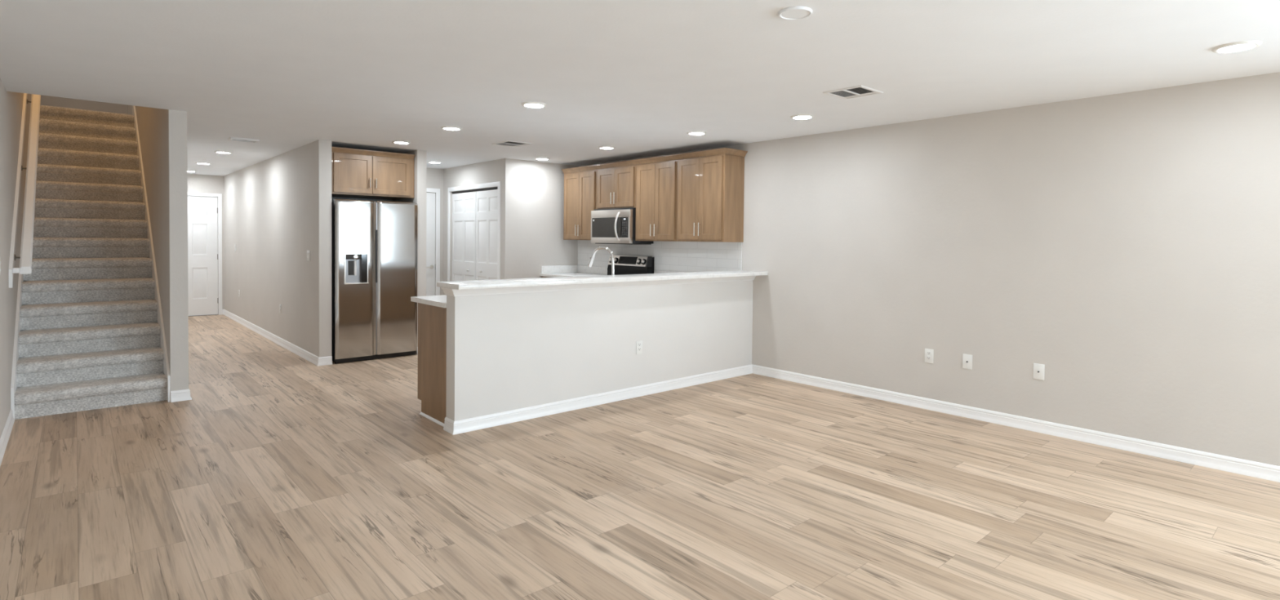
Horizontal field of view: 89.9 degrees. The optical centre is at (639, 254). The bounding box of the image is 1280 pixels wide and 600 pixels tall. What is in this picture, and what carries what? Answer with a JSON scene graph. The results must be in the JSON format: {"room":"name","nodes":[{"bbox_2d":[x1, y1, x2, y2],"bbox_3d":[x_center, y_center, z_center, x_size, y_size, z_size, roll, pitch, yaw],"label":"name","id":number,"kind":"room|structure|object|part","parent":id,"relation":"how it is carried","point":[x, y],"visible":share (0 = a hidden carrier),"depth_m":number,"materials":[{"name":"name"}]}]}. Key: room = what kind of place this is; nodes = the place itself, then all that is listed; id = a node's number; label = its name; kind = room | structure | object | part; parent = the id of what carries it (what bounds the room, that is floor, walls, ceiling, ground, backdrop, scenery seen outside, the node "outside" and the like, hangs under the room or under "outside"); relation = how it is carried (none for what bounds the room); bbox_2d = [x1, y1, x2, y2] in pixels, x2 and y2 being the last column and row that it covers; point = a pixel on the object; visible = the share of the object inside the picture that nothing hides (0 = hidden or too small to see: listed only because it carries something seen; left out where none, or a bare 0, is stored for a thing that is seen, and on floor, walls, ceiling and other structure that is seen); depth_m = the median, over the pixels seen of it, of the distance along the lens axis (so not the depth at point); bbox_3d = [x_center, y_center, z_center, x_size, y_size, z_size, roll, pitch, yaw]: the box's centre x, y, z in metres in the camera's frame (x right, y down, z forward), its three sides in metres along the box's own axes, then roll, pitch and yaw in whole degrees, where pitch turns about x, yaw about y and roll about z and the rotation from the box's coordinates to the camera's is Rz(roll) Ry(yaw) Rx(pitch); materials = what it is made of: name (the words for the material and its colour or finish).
{"room":"empty living room","nodes":[
{"label":"empty living room","id":0,"kind":"room"},
{"bbox_2d":[0,78,31,438],"bbox_3d":[-2.315,-1.314,1.970,0.120,5.300,18.320,-1,2,-41],"label":"wall","id":1,"kind":"structure","parent":0,"point":[11,102],"depth_m":4.70,"materials":[{"name":"paint"}]},
{"bbox_2d":[0,408,14,466],"bbox_3d":[-0.497,1.355,0.045,0.020,0.091,12.660,-1,2,-41],"label":"baseboard","id":2,"kind":"structure","parent":1,"relation":"attached to","point":[7,429],"depth_m":4.31,"materials":[{"name":"white wood"}]},
{"bbox_2d":[10,97,31,418],"bbox_3d":[-5.992,-0.396,6.254,0.018,3.191,3.998,-1,2,-41],"label":"trim","id":3,"kind":"structure","parent":1,"relation":"attached to","point":[17,328],"depth_m":5.13,"materials":[{"name":"white wood"}]},
{"bbox_2d":[8,93,40,288],"bbox_3d":[-5.961,-1.423,6.287,0.121,3.243,4.220,-1,2,-41],"label":"handrail","id":4,"kind":"object","parent":1,"relation":"attached to","point":[27,240],"visible":0.83,"depth_m":5.33,"materials":[{"name":"wood"}]},
{"bbox_3d":[-5.946,-1.474,6.312,0.064,3.143,4.200,-1,2,-41],"label":"rail","id":5,"kind":"part","parent":4,"relation":"part of","materials":[{"name":"wood"}]},
{"bbox_2d":[40,94,127,114],"bbox_3d":[-7.876,-1.537,9.089,0.960,5.300,0.120,-1,2,-41],"label":"wall","id":6,"kind":"structure","parent":0,"point":[47,100],"depth_m":9.03,"materials":[{"name":"paint"}]},
{"bbox_2d":[127,105,188,391],"bbox_3d":[-6.082,-1.490,7.876,0.125,5.300,6.713,-1,2,-41],"label":"wall","id":7,"kind":"structure","parent":0,"point":[162,133],"depth_m":5.43,"materials":[{"name":"paint"}]},
{"bbox_2d":[132,105,170,402],"bbox_3d":[-5.268,-0.408,6.857,0.016,3.201,4.051,-1,2,-41],"label":"trim","id":8,"kind":"structure","parent":7,"relation":"attached to","point":[157,295],"depth_m":6.28,"materials":[{"name":"white wood"}]},
{"bbox_2d":[170,388,191,402],"bbox_3d":[-6.095,1.114,7.936,0.144,0.091,6.733,-1,2,-41],"label":"baseboard","id":9,"kind":"structure","parent":7,"relation":"attached to","point":[184,394],"depth_m":5.41,"materials":[{"name":"white wood"}]},
{"bbox_2d":[187,173,224,315],"bbox_3d":[-7.790,-0.149,10.971,1.388,2.440,0.120,-1,2,-41],"label":"wall","id":10,"kind":"structure","parent":0,"point":[206,184],"depth_m":11.17,"materials":[{"name":"paint"}]},
{"bbox_2d":[187,195,218,316],"bbox_3d":[-7.720,0.040,10.989,0.840,2.064,0.049,-1,2,-41],"label":"door","id":11,"kind":"structure","parent":10,"relation":"in","point":[202,211],"depth_m":11.11,"materials":[{"name":"wood"}]},
{"bbox_2d":[187,192,222,315],"bbox_3d":[-7.702,0.011,10.961,0.950,2.124,0.018,-1,2,-41],"label":"trim","id":12,"kind":"structure","parent":10,"relation":"attached to","point":[219,195],"depth_m":11.24,"materials":[{"name":"white wood"}]},
{"bbox_2d":[223,139,331,357],"bbox_3d":[-5.347,-0.081,9.155,0.128,2.440,5.838,-1,2,-41],"label":"wall","id":13,"kind":"structure","parent":0,"point":[277,209],"depth_m":8.09,"materials":[{"name":"paint"}]},
{"bbox_2d":[223,309,332,365],"bbox_3d":[-5.360,1.093,9.168,0.148,0.091,5.858,-1,2,-41],"label":"baseboard","id":14,"kind":"structure","parent":13,"relation":"attached to","point":[322,361],"depth_m":8.06,"materials":[{"name":"white wood"}]},
{"bbox_2d":[306,250,310,261],"bbox_3d":[-3.735,0.018,7.223,0.010,0.118,0.118,-1,2,-41],"label":"light switch","id":15,"kind":"object","parent":13,"relation":"attached to","point":[308,251],"visible":1,"depth_m":7.21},
{"bbox_2d":[331,151,414,199],"bbox_3d":[-3.247,-0.902,7.579,0.945,0.455,0.698,-1,2,-41],"label":"upper cabinet","id":16,"kind":"object","parent":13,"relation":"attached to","point":[353,175],"visible":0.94,"depth_m":7.34,"materials":[{"name":"brown wood"}]},
{"bbox_3d":[-3.220,-0.901,7.201,0.410,0.427,0.020,-1,2,-41],"label":"door","id":17,"kind":"part","parent":16,"relation":"part of","materials":[{"name":"brown wood"}]},
{"bbox_2d":[331,146,414,159],"bbox_3d":[-3.042,-1.151,7.337,0.937,0.056,0.040,-1,2,-41],"label":"crown molding","id":18,"kind":"structure","parent":16,"relation":"on","point":[334,149],"depth_m":7.32,"materials":[{"name":"brown wood"}]},
{"bbox_3d":[-2.897,-0.905,7.486,0.436,0.427,0.020,-1,2,-41],"label":"door","id":19,"kind":"part","parent":16,"relation":"part of","materials":[{"name":"brown wood"}]},
{"bbox_2d":[331,155,391,201],"bbox_3d":[-3.599,-0.036,7.989,0.951,2.440,0.100,-1,2,-41],"label":"wall","id":20,"kind":"structure","parent":0,"point":[332,197],"depth_m":7.99,"materials":[{"name":"paint"}]},
{"bbox_2d":[391,149,426,354],"bbox_3d":[-3.216,-0.040,8.361,0.115,2.440,1.828,-1,2,-41],"label":"wall","id":21,"kind":"structure","parent":0,"point":[420,156],"depth_m":7.67,"materials":[{"name":"paint"}]},
{"bbox_2d":[426,167,497,295],"bbox_3d":[-2.988,-0.073,9.861,2.212,2.440,0.120,-1,2,-41],"label":"wall","id":22,"kind":"structure","parent":0,"point":[434,175],"depth_m":9.72,"materials":[{"name":"paint"}]},
{"bbox_2d":[426,192,435,296],"bbox_3d":[-3.393,0.112,9.423,0.828,2.059,0.104,-1,2,-41],"label":"door","id":23,"kind":"structure","parent":22,"relation":"in","point":[430,202],"depth_m":9.65,"materials":[{"name":"white wood"}]},
{"bbox_2d":[426,187,439,295],"bbox_3d":[-3.393,0.085,9.417,0.952,2.137,0.018,-1,2,-41],"label":"trim","id":24,"kind":"structure","parent":22,"relation":"attached to","point":[437,191],"depth_m":9.70,"materials":[{"name":"white wood"}]},
{"bbox_2d":[443,158,513,294],"bbox_3d":[-2.338,-0.048,9.108,0.110,2.440,1.870,-1,2,-41],"label":"wall","id":25,"kind":"structure","parent":0,"point":[500,170],"depth_m":8.61,"materials":[{"name":"paint"}]},
{"bbox_2d":[447,181,500,281],"bbox_3d":[-2.371,0.099,9.050,0.018,2.147,1.574,-1,2,-41],"label":"trim","id":26,"kind":"structure","parent":25,"relation":"attached to","point":[492,184],"depth_m":8.78,"materials":[{"name":"white wood"}]},
{"bbox_2d":[451,186,497,280],"bbox_3d":[-2.345,0.120,9.074,0.068,2.065,1.450,-1,2,-41],"label":"door","id":27,"kind":"structure","parent":25,"relation":"in","point":[474,214],"depth_m":9.06,"materials":[{"name":"white wood"}]},
{"bbox_2d":[512,159,578,279],"bbox_3d":[-1.317,-0.031,8.836,1.060,2.440,0.110,-1,2,-41],"label":"wall","id":28,"kind":"structure","parent":0,"point":[538,187],"depth_m":8.69,"materials":[{"name":"paint"}]},
{"bbox_2d":[445,280,753,421],"bbox_3d":[-0.111,0.750,5.742,3.356,1.045,0.141,-1,2,-41],"label":"wall","id":29,"kind":"structure","parent":0,"point":[513,351],"depth_m":5.34,"materials":[{"name":"paint"}]},
{"bbox_2d":[443,364,752,435],"bbox_3d":[-0.117,1.228,5.739,3.376,0.091,0.161,-1,2,-41],"label":"baseboard","id":30,"kind":"structure","parent":29,"relation":"attached to","point":[452,427],"depth_m":5.33,"materials":[{"name":"white wood"}]},
{"bbox_2d":[440,275,755,296],"bbox_3d":[-0.108,0.259,5.699,3.400,0.060,0.185,-1,2,-41],"label":"trim","id":31,"kind":"structure","parent":29,"relation":"attached to","point":[452,292],"depth_m":5.28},
{"bbox_2d":[436,270,768,289],"bbox_3d":[-0.075,0.211,5.647,3.418,0.036,0.360,-1,2,-41],"label":"countertop","id":32,"kind":"structure","parent":29,"relation":"on","point":[516,282],"depth_m":5.18,"materials":[{"name":"stone"}]},
{"bbox_2d":[635,340,642,354],"bbox_3d":[-0.005,0.836,5.738,0.074,0.118,0.008,-1,2,-41],"label":"outlet","id":33,"kind":"object","parent":29,"relation":"attached to","point":[638,344],"visible":1,"depth_m":5.73,"materials":[{"name":"white plastic"}]},
{"bbox_2d":[0,314,1279,599],"bbox_3d":[-0.552,1.359,4.439,5.990,0.120,19.560,-1,2,-41],"label":"floor","id":34,"kind":"structure","parent":0,"point":[283,475],"depth_m":3.46,"materials":[{"name":"brown wood"}]},
{"bbox_2d":[13,105,167,419],"bbox_3d":[-5.639,-0.262,6.569,0.926,2.916,4.006,-1,2,-41],"label":"staircase","id":35,"kind":"structure","parent":34,"relation":"on","point":[90,340],"depth_m":5.99,"materials":[{"name":"carpet"}]},
{"bbox_2d":[331,199,417,363],"bbox_3d":[-3.222,0.290,7.577,0.917,1.808,0.793,-1,2,-41],"label":"refrigerator","id":36,"kind":"object","parent":34,"relation":"on","point":[374,244],"visible":0.98,"depth_m":7.26,"materials":[{"name":"silver metal"}]},
{"bbox_3d":[-3.186,0.274,7.152,0.409,1.756,0.068,-1,2,-41],"label":"freezer door","id":37,"kind":"part","parent":36,"relation":"part of","materials":[{"name":"silver metal"}]},
{"bbox_3d":[-3.160,0.165,7.140,0.253,0.336,0.063,-1,2,-41],"label":"dispenser frame","id":38,"kind":"part","parent":36,"relation":"part of","materials":[{"name":"silver metal"}]},
{"bbox_3d":[-3.102,0.161,7.203,0.060,0.315,0.045,-1,2,-41],"label":"touch panel","id":39,"kind":"part","parent":36,"relation":"part of","materials":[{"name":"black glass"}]},
{"bbox_3d":[-3.018,1.177,7.356,0.897,0.048,0.034,-1,2,-41],"label":"kick plate","id":40,"kind":"part","parent":36,"relation":"part of","materials":[{"name":"black plastic"}]},
{"bbox_3d":[-2.826,0.270,7.469,0.466,1.756,0.068,-1,2,-41],"label":"door","id":41,"kind":"part","parent":36,"relation":"part of","materials":[{"name":"silver metal"}]},
{"bbox_2d":[417,302,446,423],"bbox_3d":[-0.606,0.822,5.833,2.675,0.888,0.643,-1,2,-41],"label":"base cabinet","id":42,"kind":"object","parent":34,"relation":"on","point":[432,320],"visible":0.05,"depth_m":4.93,"materials":[{"name":"brown wood"}]},
{"bbox_2d":[419,412,444,426],"bbox_3d":[-1.585,1.269,4.914,0.016,0.016,0.478,-1,2,-41],"label":"trim","id":43,"kind":"structure","parent":42,"relation":"attached to","point":[427,416],"depth_m":4.92,"materials":[{"name":"white wood"}]},
{"bbox_2d":[410,270,688,307],"bbox_3d":[-0.616,0.295,6.298,3.368,0.138,1.380,-1,2,-41],"label":"countertop","id":44,"kind":"structure","parent":42,"relation":"on","point":[434,300],"depth_m":5.01,"materials":[{"name":"stone"}]},
{"bbox_2d":[587,246,614,275],"bbox_3d":[-0.344,0.132,6.067,0.109,0.408,0.404,-1,2,-41],"label":"faucet","id":45,"kind":"object","parent":44,"relation":"on","point":[592,258],"visible":0.77,"depth_m":5.99,"materials":[{"name":"silver metal"}]},
{"bbox_2d":[607,254,653,275],"bbox_3d":[-0.358,0.606,7.986,0.732,1.166,0.774,-1,2,-41],"label":"range","id":46,"kind":"object","parent":34,"relation":"on","point":[624,264],"visible":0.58,"depth_m":8.07,"materials":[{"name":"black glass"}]},
{"bbox_3d":[-0.157,0.080,8.148,0.034,0.094,0.345,-1,2,-41],"label":"clock panel","id":47,"kind":"part","parent":46,"relation":"part of","materials":[{"name":"black glass"}]},
{"bbox_3d":[-0.016,0.093,7.969,0.047,0.074,0.074,-1,2,-41],"label":"knob","id":48,"kind":"part","parent":46,"relation":"part of","materials":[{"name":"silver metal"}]},
{"bbox_3d":[0.040,0.095,7.905,0.047,0.074,0.074,-1,2,-41],"label":"knob","id":49,"kind":"part","parent":46,"relation":"part of","materials":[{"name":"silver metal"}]},
{"bbox_3d":[-0.862,0.755,8.615,0.678,0.888,0.816,-1,2,-41],"label":"base cabinet","id":50,"kind":"object","parent":34,"relation":"on","visible":0},
{"bbox_2d":[539,265,607,277],"bbox_3d":[-0.848,0.239,8.624,0.638,0.138,0.836,-1,2,-41],"label":"countertop","id":51,"kind":"structure","parent":50,"relation":"on","point":[553,271],"depth_m":8.82,"materials":[{"name":"stone"}]},
{"bbox_2d":[0,0,1279,176],"bbox_3d":[-0.524,-1.310,4.378,5.990,0.340,19.560,-1,2,-41],"label":"ceiling","id":52,"kind":"structure","parent":0,"point":[632,77],"depth_m":3.76,"materials":[{"name":"paint"}]},
{"bbox_2d":[195,162,211,164],"bbox_3d":[-6.308,-1.307,9.265,0.196,0.013,0.196,-1,2,-41],"label":"recessed light","id":53,"kind":"object","parent":52,"relation":"in","point":[204,163],"visible":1,"depth_m":9.24,"materials":[{"name":"white plastic"}]},
{"bbox_2d":[213,151,232,154],"bbox_3d":[-5.204,-1.267,8.011,0.196,0.013,0.196,-1,2,-41],"label":"recessed light","id":54,"kind":"object","parent":52,"relation":"in","point":[217,152],"visible":1,"depth_m":7.97,"materials":[{"name":"white plastic"}]},
{"bbox_2d":[227,137,259,142],"bbox_3d":[-4.274,-1.228,6.918,0.270,0.020,0.175,-1,2,-41],"label":"ceiling vent","id":55,"kind":"object","parent":52,"relation":"in","point":[233,139],"visible":1,"depth_m":6.90,"materials":[{"name":"white metal"}]},
{"bbox_2d":[391,140,410,144],"bbox_3d":[-2.606,-1.216,7.008,0.196,0.013,0.196,-1,2,-41],"label":"recessed light","id":56,"kind":"object","parent":52,"relation":"in","point":[400,142],"visible":1,"depth_m":6.96,"materials":[{"name":"white plastic"}]},
{"bbox_2d":[427,160,441,163],"bbox_3d":[-2.831,-1.261,8.842,0.196,0.013,0.196,-1,2,-41],"label":"recessed light","id":57,"kind":"object","parent":52,"relation":"in","point":[429,162],"visible":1,"depth_m":8.79,"materials":[{"name":"white plastic"}]},
{"bbox_2d":[440,125,462,130],"bbox_3d":[-1.782,-1.186,6.066,0.196,0.013,0.196,-1,2,-41],"label":"recessed light","id":58,"kind":"object","parent":52,"relation":"in","point":[446,127],"visible":1,"depth_m":6.04,"materials":[{"name":"white plastic"}]},
{"bbox_2d":[491,140,533,146],"bbox_3d":[-1.399,-1.207,7.041,0.325,0.007,0.355,-1,2,-41],"label":"ceiling vent","id":59,"kind":"object","parent":52,"relation":"in","point":[507,143],"visible":1,"depth_m":7.03,"materials":[{"name":"white metal"}]},
{"bbox_2d":[521,102,546,108],"bbox_3d":[-0.819,-1.150,4.960,0.196,0.013,0.196,-1,2,-41],"label":"recessed light","id":60,"kind":"object","parent":52,"relation":"in","point":[529,104],"visible":1,"depth_m":4.93,"materials":[{"name":"white plastic"}]},
{"bbox_2d":[534,157,549,159],"bbox_3d":[-1.268,-1.232,8.318,0.196,0.013,0.196,-1,2,-41],"label":"recessed light","id":61,"kind":"object","parent":52,"relation":"in","point":[536,158],"visible":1,"depth_m":8.27,"materials":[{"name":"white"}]},
{"bbox_2d":[598,146,615,149],"bbox_3d":[-0.377,-1.198,7.250,0.196,0.013,0.196,-1,2,-41],"label":"recessed light","id":62,"kind":"object","parent":52,"relation":"in","point":[600,147],"visible":1,"depth_m":7.22,"materials":[{"name":"white plastic"}]},
{"bbox_2d":[686,130,706,135],"bbox_3d":[0.547,-1.164,6.193,0.196,0.013,0.196,-1,2,-41],"label":"recessed light","id":63,"kind":"object","parent":52,"relation":"in","point":[696,132],"visible":1,"depth_m":6.17,"materials":[{"name":"white plastic"}]},
{"bbox_2d":[778,6,812,20],"bbox_3d":[0.702,-1.087,2.899,0.148,0.012,0.148,-1,2,-41],"label":"cover plate","id":64,"kind":"object","parent":52,"relation":"attached to","point":[792,13],"visible":1,"depth_m":2.89,"materials":[{"name":"paint"}]},
{"bbox_2d":[790,114,814,119],"bbox_3d":[1.348,-1.136,5.330,0.196,0.013,0.196,-1,2,-41],"label":"recessed light","id":65,"kind":"object","parent":52,"relation":"in","point":[798,117],"visible":1,"depth_m":5.30,"materials":[{"name":"white plastic"}]},
{"bbox_2d":[822,84,883,99],"bbox_3d":[1.476,-1.117,4.444,0.300,0.007,0.295,-1,2,-41],"label":"ceiling vent","id":66,"kind":"object","parent":52,"relation":"in","point":[860,91],"visible":1,"depth_m":4.43,"materials":[{"name":"white metal"}]},
{"bbox_2d":[1211,40,1262,53],"bbox_3d":[3.094,-1.071,3.329,0.196,0.013,0.196,-1,2,-41],"label":"recessed light","id":67,"kind":"object","parent":52,"relation":"in","point":[1236,46],"visible":1,"depth_m":3.31,"materials":[{"name":"white plastic"}]},
{"bbox_2d":[578,71,1279,466],"bbox_3d":[1.663,0.057,6.351,0.120,2.440,19.560,-1,2,-41],"label":"wall","id":68,"kind":"structure","parent":0,"point":[1125,246],"depth_m":4.72,"materials":[{"name":"paint"}]},
{"bbox_2d":[563,169,596,239],"bbox_3d":[-0.713,-0.644,8.664,0.371,0.914,0.740,-1,2,-41],"label":"upper cabinet","id":69,"kind":"object","parent":68,"relation":"attached to","point":[580,187],"visible":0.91,"depth_m":8.55,"materials":[{"name":"brown wood"}]},
{"bbox_3d":[-0.924,-0.642,8.695,0.020,0.875,0.346,-1,2,-41],"label":"door","id":70,"kind":"part","parent":69,"relation":"part of","materials":[{"name":"brown wood"}]},
{"bbox_3d":[-0.699,-0.633,8.439,0.020,0.875,0.328,-1,2,-41],"label":"door","id":71,"kind":"part","parent":69,"relation":"part of","materials":[{"name":"brown wood"}]},
{"bbox_2d":[561,147,747,173],"bbox_3d":[0.034,-1.103,7.826,0.353,0.056,2.962,-1,2,-41],"label":"crown molding","id":72,"kind":"structure","parent":69,"relation":"on","point":[723,150],"depth_m":7.34,"materials":[{"name":"brown wood"}]},
{"bbox_2d":[596,164,635,208],"bbox_3d":[-0.210,-0.825,8.091,0.371,0.515,0.772,-1,2,-41],"label":"upper cabinet","id":73,"kind":"object","parent":68,"relation":"attached to","point":[615,186],"visible":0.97,"depth_m":7.96,"materials":[{"name":"brown wood"}]},
{"bbox_3d":[-0.428,-0.825,8.131,0.020,0.473,0.353,-1,2,-41],"label":"door","id":74,"kind":"part","parent":73,"relation":"part of","materials":[{"name":"brown wood"}]},
{"bbox_2d":[591,207,653,244],"bbox_3d":[-0.254,-0.346,8.070,0.450,0.442,0.772,-1,2,-41],"label":"microwave","id":75,"kind":"object","parent":73,"relation":"attached to","point":[613,225],"visible":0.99,"depth_m":7.90,"materials":[{"name":"silver metal"}]},
{"bbox_3d":[-0.409,-0.331,8.037,0.041,0.246,0.574,-1,2,-41],"label":"door glass","id":76,"kind":"part","parent":75,"relation":"part of","materials":[{"name":"black glass"}]},
{"bbox_3d":[-0.359,-0.340,7.978,0.045,0.413,0.772,-1,2,-41],"label":"frame","id":77,"kind":"part","parent":75,"relation":"part of","materials":[{"name":"silver metal"}]},
{"bbox_3d":[-0.277,-0.332,7.815,0.078,0.361,0.029,0,2,-31],"label":"handle","id":78,"kind":"part","parent":75,"relation":"part of","materials":[{"name":"silver metal"}]},
{"bbox_3d":[-0.170,-0.322,7.766,0.041,0.246,0.145,-1,2,-41],"label":"control panel","id":79,"kind":"part","parent":75,"relation":"part of","materials":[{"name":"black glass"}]},
{"bbox_3d":[-0.191,-0.816,7.862,0.020,0.473,0.356,-1,2,-41],"label":"door","id":80,"kind":"part","parent":73,"relation":"part of","materials":[{"name":"brown wood"}]},
{"bbox_2d":[635,160,677,241],"bbox_3d":[0.277,-0.608,7.542,0.371,0.914,0.702,-1,2,-41],"label":"upper cabinet","id":81,"kind":"object","parent":68,"relation":"attached to","point":[656,183],"visible":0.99,"depth_m":7.41,"materials":[{"name":"brown wood"}]},
{"bbox_3d":[0.070,-0.610,7.567,0.020,0.875,0.318,-1,2,-41],"label":"door","id":82,"kind":"part","parent":81,"relation":"part of","materials":[{"name":"brown wood"}]},
{"bbox_3d":[0.285,-0.602,7.325,0.020,0.875,0.322,-1,2,-41],"label":"door","id":83,"kind":"part","parent":81,"relation":"part of","materials":[{"name":"brown wood"}]},
{"bbox_2d":[577,240,742,271],"bbox_3d":[0.104,0.016,8.019,0.008,0.355,2.990,-1,2,-41],"label":"tile backsplash","id":84,"kind":"structure","parent":68,"relation":"attached to","point":[681,256],"depth_m":7.60,"materials":[{"name":"white tile"}]},
{"bbox_2d":[676,154,744,242],"bbox_3d":[0.743,-0.591,7.014,0.371,0.914,0.702,-1,2,-41],"label":"upper cabinet","id":85,"kind":"object","parent":68,"relation":"attached to","point":[710,190],"visible":1,"depth_m":6.83,"materials":[{"name":"brown wood"}]},
{"bbox_3d":[0.531,-0.596,7.046,0.020,0.875,0.326,-1,2,-41],"label":"door","id":86,"kind":"part","parent":85,"relation":"part of","materials":[{"name":"brown wood"}]},
{"bbox_3d":[0.748,-0.588,6.800,0.020,0.875,0.322,-1,2,-41],"label":"door","id":87,"kind":"part","parent":85,"relation":"part of","materials":[{"name":"brown wood"}]},
{"bbox_2d":[924,348,933,363],"bbox_3d":[2.430,0.858,5.393,0.008,0.118,0.074,-1,2,-41],"label":"outlet","id":88,"kind":"object","parent":68,"relation":"attached to","point":[929,353],"visible":1,"depth_m":5.39,"materials":[{"name":"white plastic"}]},
{"bbox_2d":[962,353,972,369],"bbox_3d":[2.632,0.866,5.160,0.012,0.118,0.074,-1,2,-41],"label":"cable jack","id":89,"kind":"object","parent":68,"relation":"attached to","point":[966,358],"visible":1,"depth_m":5.16,"materials":[{"name":"white plastic"}]},
{"bbox_2d":[751,364,1279,482],"bbox_3d":[4.584,1.341,2.947,0.020,0.091,10.289,-1,2,-41],"label":"baseboard","id":90,"kind":"structure","parent":68,"relation":"attached to","point":[1232,464],"depth_m":4.71,"materials":[{"name":"white wood"}]},
{"bbox_2d":[1032,363,1044,380],"bbox_3d":[2.969,0.877,4.778,0.012,0.118,0.074,-1,2,-41],"label":"cable jack","id":91,"kind":"object","parent":68,"relation":"attached to","point":[1038,369],"visible":1,"depth_m":4.78,"materials":[{"name":"white plastic"}]}
]}

